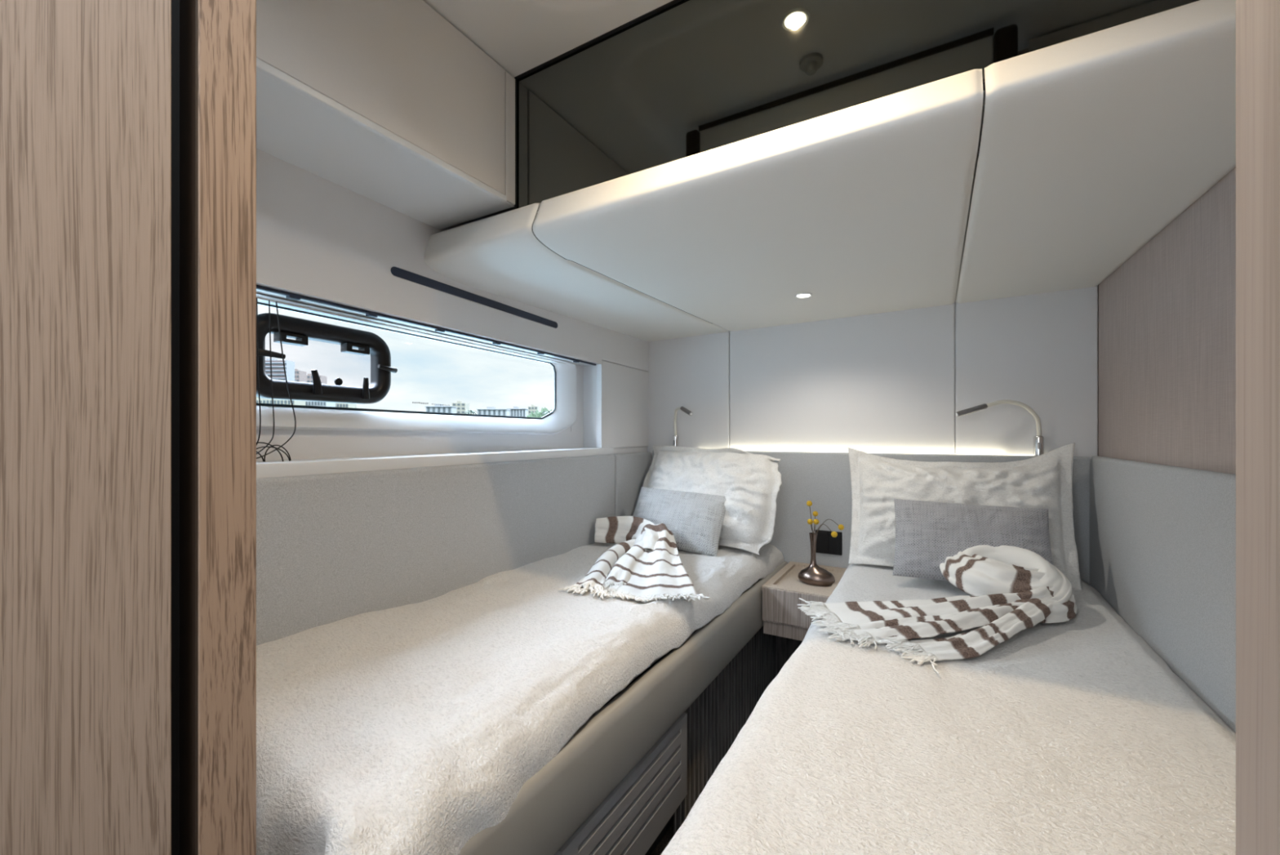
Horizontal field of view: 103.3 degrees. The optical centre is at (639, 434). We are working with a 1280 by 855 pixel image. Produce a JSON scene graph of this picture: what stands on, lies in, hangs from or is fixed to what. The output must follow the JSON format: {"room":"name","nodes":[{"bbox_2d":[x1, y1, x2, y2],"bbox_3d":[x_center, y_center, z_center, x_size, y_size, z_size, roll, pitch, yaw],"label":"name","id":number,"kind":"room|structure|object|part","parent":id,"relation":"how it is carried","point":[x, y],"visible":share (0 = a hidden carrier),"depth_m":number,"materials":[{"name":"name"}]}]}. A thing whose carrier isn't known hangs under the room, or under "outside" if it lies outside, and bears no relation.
{"room":"yacht cabin","nodes":[
{"label":"yacht cabin","id":0,"kind":"room"},
{"bbox_2d":[256,148,648,478],"bbox_3d":[-0.529,0.075,1.946,0.232,2.150,2.436,0,0,27],"label":"wall","id":1,"kind":"structure","parent":0,"point":[317,237],"depth_m":1.45,"materials":[{"name":"white paint"}]},
{"bbox_2d":[256,441,291,462],"bbox_3d":[-0.867,0.040,1.169,0.051,0.047,0.121,0,0,30],"label":"cable coil","id":2,"kind":"object","parent":1,"relation":"on","point":[271,446],"visible":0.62,"depth_m":1.18,"materials":[{"name":"black plastic"}]},
{"bbox_2d":[256,0,515,229],"bbox_3d":[-0.688,-0.801,1.116,0.334,0.358,0.828,0,0,30],"label":"locker","id":3,"kind":"object","parent":1,"relation":"attached to","point":[388,103],"visible":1,"depth_m":1.11,"materials":[{"name":"white"}]},
{"bbox_3d":[-0.561,-0.630,1.018,0.015,0.016,0.788,0,0,30],"label":"trim","id":4,"kind":"part","parent":3,"relation":"part of","materials":[{"name":"white"}]},
{"bbox_2d":[256,293,576,434],"bbox_3d":[-0.675,-0.166,1.705,0.072,0.331,1.544,0,0,27],"label":"window","id":5,"kind":"structure","parent":1,"relation":"in","point":[563,414],"depth_m":1.62,"materials":[{"name":"white"}]},
{"bbox_2d":[256,312,397,404],"bbox_3d":[-0.840,-0.194,1.361,0.085,0.208,0.394,0,0,27],"label":"hatch","id":6,"kind":"object","parent":5,"relation":"attached to","point":[301,330],"visible":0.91,"depth_m":1.34,"materials":[{"name":"black plastic"}]},
{"bbox_3d":[-0.836,-0.147,1.406,0.006,0.022,0.022,0,0,30],"label":"knob","id":7,"kind":"part","parent":6,"relation":"part of","materials":[{"name":"black plastic"}]},
{"bbox_3d":[-0.662,-0.135,1.710,0.010,0.400,1.683,0,0,27],"label":"liner panel","id":8,"kind":"part","parent":1,"relation":"part of","materials":[{"name":"beige plastic"}]},
{"bbox_2d":[256,284,595,365],"bbox_3d":[-0.591,-0.327,1.653,0.018,0.012,1.658,0,0,27],"label":"track","id":9,"kind":"object","parent":1,"relation":"attached to","point":[290,295],"visible":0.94,"depth_m":1.44,"materials":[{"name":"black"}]},
{"bbox_2d":[256,297,261,445],"bbox_3d":[-0.874,-0.126,1.131,0.005,0.369,0.048,0,0,30],"label":"cable","id":10,"kind":"object","parent":9,"relation":"hanging from","point":[256,297],"visible":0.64,"depth_m":1.15,"materials":[{"name":"black plastic"}]},
{"bbox_2d":[256,299,274,453],"bbox_3d":[-0.863,-0.126,1.153,0.002,0.369,0.058,0,0,27],"label":"cable","id":11,"kind":"object","parent":9,"relation":"hanging from","point":[268,300],"visible":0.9,"depth_m":1.17,"materials":[{"name":"black plastic"}]},
{"bbox_2d":[256,301,296,458],"bbox_3d":[-0.857,-0.124,1.165,0.003,0.371,0.124,0,0,27],"label":"cable","id":12,"kind":"object","parent":9,"relation":"hanging from","point":[276,301],"visible":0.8,"depth_m":1.20,"materials":[{"name":"black plastic"}]},
{"bbox_3d":[-0.587,0.084,1.718,0.126,0.042,1.780,0,0,27],"label":"window sill","id":13,"kind":"part","parent":1,"relation":"part of","materials":[{"name":"white"}]},
{"bbox_2d":[256,453,614,645],"bbox_3d":[-0.534,0.357,1.677,0.041,0.525,1.756,0,0,27],"label":"wall panel","id":14,"kind":"object","parent":1,"relation":"attached to","point":[333,547],"visible":0.33,"depth_m":1.40,"materials":[{"name":"grey fabric"}]},
{"bbox_3d":[-0.461,-0.667,1.865,0.008,0.666,2.254,0,0,27],"label":"wall panel","id":15,"kind":"part","parent":1,"relation":"part of","materials":[{"name":"beige plastic"}]},
{"bbox_2d":[391,266,557,328],"bbox_3d":[-0.520,-0.453,1.750,0.017,0.033,0.770,0,0,27],"label":"vent slot","id":16,"kind":"object","parent":1,"relation":"attached to","point":[397,272],"visible":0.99,"depth_m":1.65,"materials":[{"name":"black"}]},
{"bbox_3d":[-0.066,-0.142,2.638,0.008,0.419,0.517,0,0,27],"label":"wall panel","id":17,"kind":"part","parent":1,"relation":"part of","materials":[{"name":"white paint"}]},
{"bbox_2d":[613,451,651,515],"bbox_3d":[-0.042,0.357,2.639,0.041,0.525,0.396,0,0,27],"label":"cushion","id":18,"kind":"object","parent":1,"relation":"attached to","point":[631,469],"visible":0.39,"depth_m":2.57,"materials":[{"name":"grey fabric"}]},
{"bbox_2d":[422,0,672,77],"bbox_3d":[0.092,-0.994,0.572,1.820,0.028,1.120,0,0,30],"label":"ceiling","id":19,"kind":"structure","parent":0,"point":[520,36],"depth_m":1.20,"materials":[{"name":"paint"}]},
{"bbox_2d":[651,782,707,854],"bbox_3d":[-0.132,1.175,0.367,3.200,0.050,4.900,0,0,30],"label":"floor","id":20,"kind":"structure","parent":0,"point":[667,837],"depth_m":1.44,"materials":[{"name":"carpet"}]},
{"bbox_2d":[179,0,256,854],"bbox_3d":[-0.491,0.085,0.591,0.045,2.126,0.058,0,0,30],"label":"door frame","id":21,"kind":"structure","parent":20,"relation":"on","point":[218,37],"depth_m":0.57,"materials":[{"name":"brown wood"}]},
{"bbox_2d":[0,0,171,854],"bbox_3d":[-0.726,0.085,0.190,0.045,2.120,0.832,0,0,30],"label":"wooden door","id":22,"kind":"structure","parent":21,"relation":"attached to","point":[86,85],"depth_m":0.48,"materials":[{"name":"brown wood"}]},
{"bbox_2d":[459,560,787,854],"bbox_3d":[-0.112,0.877,1.654,0.652,0.542,2.150,0,0,30],"label":"frame","id":23,"kind":"object","parent":20,"relation":"on","point":[718,675],"visible":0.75,"depth_m":1.30,"materials":[{"name":"taupe leather"},{"name":"dark ribbed wood"}]},
{"bbox_2d":[256,542,783,854],"bbox_3d":[-0.131,0.683,1.690,0.748,0.470,2.127,0,0,28],"label":"blanket","id":24,"kind":"object","parent":23,"relation":"on","point":[417,728],"visible":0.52,"depth_m":0.97,"materials":[{"name":"fabric"}]},
{"bbox_2d":[557,515,711,601],"bbox_3d":[0.007,0.433,1.875,0.474,0.150,0.738,0,0,5],"label":"throw","id":25,"kind":"object","parent":24,"relation":"on","point":[646,563],"visible":1,"depth_m":1.75,"materials":[{"name":"white fabric"}]},
{"bbox_2d":[632,486,726,555],"bbox_3d":[0.163,0.380,2.272,0.441,0.258,0.215,0,0,24],"label":"pillow","id":26,"kind":"object","parent":24,"relation":"on","point":[695,520],"visible":0.84,"depth_m":2.21,"materials":[{"name":"grey fabric"}]},
{"bbox_2d":[642,445,782,554],"bbox_3d":[0.309,0.286,2.426,0.738,0.457,0.298,0,0,37],"label":"pillow","id":27,"kind":"object","parent":24,"relation":"on","point":[750,483],"visible":0.7,"depth_m":2.29,"materials":[{"name":"linen"},{"name":"cotton"}]},
{"bbox_2d":[554,712,687,854],"bbox_3d":[-0.027,0.914,1.222,0.047,0.232,0.560,0,0,30],"label":"vent grille","id":28,"kind":"object","parent":23,"relation":"attached to","point":[629,820],"visible":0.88,"depth_m":1.23,"materials":[{"name":"grey metal"}]},
{"bbox_2d":[631,656,662,681],"bbox_3d":[-0.086,0.603,1.755,0.575,0.105,1.940,0,0,30],"label":"mattress","id":29,"kind":"object","parent":23,"relation":"on","point":[656,660],"visible":0.02,"depth_m":1.40,"materials":[{"name":"grey fabric"}]},
{"bbox_2d":[761,560,846,675],"bbox_3d":[0.717,0.876,2.150,0.329,0.544,0.458,0,0,30],"label":"nightstand","id":30,"kind":"object","parent":20,"relation":"on","point":[782,618],"visible":0.43,"depth_m":2.00,"materials":[{"name":"oak"},{"name":"dark ribbed wood"}]},
{"bbox_3d":[0.723,0.772,2.159,0.269,0.055,0.436,0,0,30],"label":"rail","id":31,"kind":"part","parent":30,"relation":"part of","materials":[{"name":"brown wood"}]},
{"bbox_3d":[0.603,0.673,1.956,0.265,0.130,0.008,0,0,30],"label":"drawer","id":32,"kind":"part","parent":30,"relation":"part of","materials":[{"name":"brown wood"}]},
{"bbox_2d":[797,532,835,586],"bbox_3d":[0.732,0.514,2.104,0.148,0.206,0.103,0,0,30],"label":"vase","id":33,"kind":"object","parent":30,"relation":"on","point":[813,575],"visible":1,"depth_m":2.08,"materials":[{"name":"brown metal"}]},
{"bbox_2d":[806,500,813,533],"bbox_3d":[0.712,0.377,2.119,0.023,0.200,0.032,0,0,-30],"label":"flower","id":34,"kind":"object","parent":33,"relation":"in","point":[809,503],"visible":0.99,"depth_m":2.12,"materials":[{"name":"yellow plant"}]},
{"bbox_2d":[807,518,813,533],"bbox_3d":[0.709,0.413,2.104,0.026,0.127,0.030,0,0,30],"label":"flower","id":35,"kind":"object","parent":33,"relation":"in","point":[810,521],"visible":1,"depth_m":2.10,"materials":[{"name":"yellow plant"}]},
{"bbox_2d":[812,511,817,533],"bbox_3d":[0.731,0.399,2.116,0.022,0.157,0.032,0,0,30],"label":"flower","id":36,"kind":"object","parent":33,"relation":"in","point":[815,513],"visible":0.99,"depth_m":2.11,"materials":[{"name":"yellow plant"}]},
{"bbox_2d":[813,518,818,533],"bbox_3d":[0.730,0.413,2.099,0.024,0.128,0.024,0,0,30],"label":"flower","id":37,"kind":"object","parent":33,"relation":"in","point":[815,521],"visible":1,"depth_m":2.09,"materials":[{"name":"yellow plant"}]},
{"bbox_2d":[815,524,837,537],"bbox_3d":[0.757,0.420,2.072,0.024,0.114,0.102,0,0,-45],"label":"flower","id":38,"kind":"object","parent":33,"relation":"in","point":[833,534],"visible":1,"depth_m":2.04,"materials":[{"name":"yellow plant"}]},
{"bbox_2d":[816,519,844,533],"bbox_3d":[0.776,0.412,2.084,0.120,0.130,0.024,0,0,30],"label":"flower","id":39,"kind":"object","parent":33,"relation":"in","point":[841,526],"visible":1,"depth_m":2.06,"materials":[{"name":"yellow plant"}]},
{"bbox_2d":[1235,0,1279,854],"bbox_3d":[0.285,0.085,0.130,0.040,2.126,0.412,0,0,30],"label":"door frame","id":40,"kind":"structure","parent":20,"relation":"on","point":[1257,21],"depth_m":0.29,"materials":[{"name":"brown wood"}]},
{"bbox_2d":[647,284,1097,462],"bbox_3d":[0.764,0.065,2.471,2.318,2.170,0.064,0,0,30],"label":"wall","id":41,"kind":"structure","parent":0,"point":[895,381],"depth_m":2.22,"materials":[{"name":"grey paint"}]},
{"bbox_3d":[0.250,-0.150,2.744,0.494,0.900,0.014,0,0,30],"label":"wall panel","id":42,"kind":"part","parent":41,"relation":"part of","materials":[{"name":"white paint"}]},
{"bbox_2d":[423,0,1235,341],"bbox_3d":[0.489,-0.542,1.726,1.938,0.116,1.528,0,0,30],"label":"overhead cabinet","id":43,"kind":"object","parent":41,"relation":"attached to","point":[1047,173],"visible":0.88,"depth_m":1.15,"materials":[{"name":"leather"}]},
{"bbox_3d":[-0.117,-0.542,2.081,0.532,0.116,1.528,0,0,30],"label":"padded panel","id":44,"kind":"part","parent":43,"relation":"part of","materials":[{"name":"leather"}]},
{"bbox_3d":[0.507,-0.548,1.715,0.988,0.105,1.528,0,0,30],"label":"padded panel","id":45,"kind":"part","parent":43,"relation":"part of","materials":[{"name":"leather"}]},
{"bbox_2d":[794,293,812,297],"bbox_3d":[0.615,-0.524,1.906,0.064,0.008,0.064,0,0,30],"label":"recessed light","id":46,"kind":"object","parent":43,"relation":"attached to","point":[800,295],"visible":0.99,"depth_m":1.90,"materials":[{"name":"white"}]},
{"bbox_2d":[514,0,1199,211],"bbox_3d":[0.478,-0.791,0.914,1.900,0.380,0.012,0,0,30],"label":"mirror","id":47,"kind":"object","parent":43,"relation":"on","point":[678,79],"visible":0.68,"depth_m":1.07,"materials":[{"name":"grey mirror"}]},
{"bbox_3d":[0.477,-0.792,0.911,1.900,0.378,0.006,0,0,30],"label":"edge trim","id":48,"kind":"part","parent":47,"relation":"part of","materials":[{"name":"black plastic"}]},
{"bbox_3d":[1.130,-0.558,1.350,0.451,0.083,1.528,0,0,30],"label":"padded panel","id":49,"kind":"part","parent":43,"relation":"part of","materials":[{"name":"leather"}]},
{"bbox_3d":[0.891,-0.150,2.368,0.988,0.900,0.014,0,0,30],"label":"wall panel","id":50,"kind":"part","parent":41,"relation":"part of","materials":[{"name":"white paint"}]},
{"bbox_2d":[652,449,1090,584],"bbox_3d":[0.884,0.349,2.340,1.876,0.542,0.036,0,0,30],"label":"headboard","id":51,"kind":"object","parent":41,"relation":"attached to","point":[824,479],"depth_m":2.33,"materials":[{"name":"grey fabric"}]},
{"bbox_2d":[672,406,693,446],"bbox_3d":[0.214,-0.032,2.630,0.041,0.227,0.266,0,0,-12],"label":"reading lamp","id":52,"kind":"object","parent":51,"relation":"attached to","point":[675,437],"visible":0.97,"depth_m":2.73,"materials":[{"name":"silver metal"}]},
{"bbox_2d":[814,529,842,555],"bbox_3d":[0.865,0.495,2.326,0.118,0.106,0.009,0,0,30],"label":"socket plate","id":53,"kind":"object","parent":51,"relation":"attached to","point":[826,543],"visible":0.86,"depth_m":2.32,"materials":[{"name":"black plastic"}]},
{"bbox_3d":[0.933,0.081,2.321,1.460,0.004,0.016,0,0,30],"label":"led strip","id":54,"kind":"part","parent":51,"relation":"part of","materials":[{"name":"white plastic"}]},
{"bbox_2d":[955,399,1044,455],"bbox_3d":[1.402,-0.027,1.972,0.310,0.217,0.036,0,0,8],"label":"reading lamp","id":55,"kind":"object","parent":51,"relation":"attached to","point":[1038,440],"visible":0.97,"depth_m":1.95,"materials":[{"name":"silver metal"}]},
{"bbox_3d":[1.513,-0.150,2.003,0.450,0.900,0.014,0,0,30],"label":"wall panel","id":56,"kind":"part","parent":41,"relation":"part of","materials":[{"name":"white paint"}]},
{"bbox_2d":[1097,166,1235,474],"bbox_3d":[1.207,0.065,0.985,0.050,2.170,2.180,0,0,30],"label":"wall","id":57,"kind":"structure","parent":0,"point":[1166,315],"depth_m":1.27,"materials":[{"name":"fabric"}]},
{"bbox_2d":[1089,455,1235,732],"bbox_3d":[1.166,0.359,1.001,0.035,0.562,1.986,0,0,30],"label":"wall panel","id":58,"kind":"object","parent":57,"relation":"attached to","point":[1162,537],"visible":0.48,"depth_m":1.19,"materials":[{"name":"grey fabric"}]},
{"label":"outside","id":59,"kind":"structure","parent":0,"visible":0},
{"bbox_3d":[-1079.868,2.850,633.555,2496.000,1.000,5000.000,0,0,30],"label":"sea","id":60,"kind":"object","parent":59,"visible":0},
{"bbox_2d":[265,358,294,381],"bbox_3d":[-306.141,-30.569,424.300,28.410,65.838,23.116,0,0,30],"label":"building","id":61,"kind":"structure","parent":60,"relation":"on","point":[277,370],"depth_m":420.00,"materials":[{"name":"grey"}]},
{"bbox_2d":[256,396,305,405],"bbox_3d":[-217.266,-12.616,305.000,26.893,29.931,21.434,0,0,30],"label":"building","id":62,"kind":"structure","parent":60,"relation":"on","point":[262,400],"depth_m":300.01,"materials":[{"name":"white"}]},
{"bbox_2d":[294,368,306,382],"bbox_3d":[-311.391,-28.518,460.000,14.258,61.736,14.022,0,0,30],"label":"building","id":63,"kind":"structure","parent":60,"relation":"on","point":[300,375],"depth_m":457.13,"materials":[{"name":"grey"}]},
{"bbox_2d":[306,373,327,384],"bbox_3d":[-318.883,-28.436,495.000,22.230,61.572,18.698,0,0,30],"label":"building","id":64,"kind":"structure","parent":60,"relation":"on","point":[323,379],"depth_m":491.98,"materials":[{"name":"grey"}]},
{"bbox_2d":[305,400,335,406],"bbox_3d":[-209.049,-13.058,326.999,21.551,30.816,18.303,0,0,30],"label":"building","id":65,"kind":"structure","parent":60,"relation":"on","point":[307,402],"depth_m":322.02,"materials":[{"name":"grey"}]},
{"bbox_2d":[335,402,356,408],"bbox_3d":[-205.652,-12.932,350.000,17.149,30.564,15.717,0,0,30],"label":"building","id":66,"kind":"structure","parent":60,"relation":"on","point":[337,404],"depth_m":344.97,"materials":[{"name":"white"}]},
{"bbox_2d":[424,404,457,413],"bbox_3d":[-158.750,-10.975,404.400,24.319,26.650,20.603,0,0,30],"label":"building","id":67,"kind":"structure","parent":60,"relation":"on","point":[437,408],"depth_m":399.98,"materials":[{"name":"grey"}]},
{"bbox_2d":[452,400,469,413],"bbox_3d":[-152.070,-13.006,430.000,14.797,30.712,14.338,0,0,30],"label":"building","id":68,"kind":"structure","parent":60,"relation":"on","point":[461,407],"depth_m":425.05,"materials":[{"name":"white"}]},
{"bbox_2d":[465,409,478,413],"bbox_3d":[-100.324,-6.167,299.793,8.144,17.049,8.529,0,0,30],"label":"tree","id":69,"kind":"object","parent":60,"relation":"on","point":[470,411],"visible":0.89,"depth_m":298.77,"materials":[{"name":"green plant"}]},
{"bbox_2d":[475,406,510,416],"bbox_3d":[-122.719,-10.389,424.400,27.473,25.478,22.453,0,0,30],"label":"building","id":70,"kind":"structure","parent":60,"relation":"on","point":[492,411],"depth_m":420.00,"materials":[{"name":"grey"}]},
{"bbox_2d":[506,406,528,417],"bbox_3d":[-108.469,-11.198,449.400,20.323,27.095,18.259,0,0,30],"label":"building","id":71,"kind":"structure","parent":60,"relation":"on","point":[516,411],"depth_m":445.01,"materials":[{"name":"grey concrete"}]},
{"bbox_2d":[526,411,537,417],"bbox_3d":[-42.626,-3.395,200.153,5.356,11.489,5.157,0,0,30],"label":"tree","id":72,"kind":"object","parent":60,"relation":"on","point":[531,415],"visible":0.2,"depth_m":199.12,"materials":[{"name":"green plant"}]},
{"bbox_2d":[528,404,539,414],"bbox_3d":[-99.508,-12.760,475.000,12.661,30.220,13.085,0,0,30],"label":"building","id":73,"kind":"structure","parent":60,"relation":"on","point":[532,408],"depth_m":470.03,"materials":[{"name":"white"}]},
{"bbox_2d":[535,409,544,417],"bbox_3d":[-43.884,-4.221,218.092,6.669,13.141,6.263,0,0,30],"label":"tree","id":74,"kind":"object","parent":60,"relation":"on","point":[539,414],"visible":0.15,"depth_m":216.78,"materials":[{"name":"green plant"}]},
{"bbox_2d":[541,407,548,414],"bbox_3d":[-43.759,-5.144,232.036,5.508,14.988,5.614,0,0,30],"label":"tree","id":75,"kind":"object","parent":60,"relation":"on","point":[543,409],"visible":0.12,"depth_m":231.77,"materials":[{"name":"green plant"}]},
{"bbox_2d":[542,410,551,415],"bbox_3d":[-31.391,-2.931,174.645,5.519,10.578,5.348,0,0,30],"label":"tree","id":76,"kind":"object","parent":60,"relation":"on","point":[545,411],"visible":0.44,"depth_m":173.76,"materials":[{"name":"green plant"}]},
{"bbox_3d":[-0.969,0.075,0.833,0.985,2.150,0.115,0,0,30],"label":"wall","id":77,"kind":"structure","parent":0,"visible":0},
{"bbox_2d":[171,0,179,854],"bbox_3d":[-0.535,0.085,0.580,0.020,2.130,0.120,0,0,30],"label":"trim","id":78,"kind":"structure","parent":77,"relation":"attached to","point":[175,3],"depth_m":0.57,"materials":[{"name":"black metal"}]},
{"bbox_3d":[0.812,0.924,1.216,0.770,0.448,1.960,0,0,30],"label":"frame","id":79,"kind":"object","parent":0,"visible":0},
{"bbox_3d":[0.819,0.638,1.212,0.765,0.125,1.960,0,0,30],"label":"mattress","id":80,"kind":"object","parent":79,"relation":"on","visible":0},
{"bbox_2d":[661,564,1235,854],"bbox_3d":[0.773,0.649,1.181,0.827,0.285,2.062,0,0,30],"label":"blanket","id":81,"kind":"object","parent":80,"relation":"on","point":[1075,735],"visible":0.71,"depth_m":0.83,"materials":[{"name":"fabric"}]},
{"bbox_2d":[797,544,1077,673],"bbox_3d":[0.844,0.440,1.491,0.848,0.167,0.498,0,0,-29],"label":"throw","id":82,"kind":"object","parent":81,"relation":"on","point":[1013,589],"visible":1,"depth_m":1.41,"materials":[{"name":"white fabric"}]},
{"bbox_2d":[848,442,1081,590],"bbox_3d":[1.188,0.274,1.934,0.768,0.490,0.278,0,0,30],"label":"pillow","id":83,"kind":"object","parent":81,"relation":"on","point":[1043,481],"visible":0.67,"depth_m":1.91,"materials":[{"name":"linen"},{"name":"cotton"}]},
{"bbox_2d":[892,497,1053,581],"bbox_3d":[1.121,0.370,1.728,0.464,0.261,0.199,0,0,30],"label":"pillow","id":84,"kind":"object","parent":81,"relation":"on","point":[927,533],"visible":0.77,"depth_m":1.71,"materials":[{"name":"grey fabric"}]}
]}

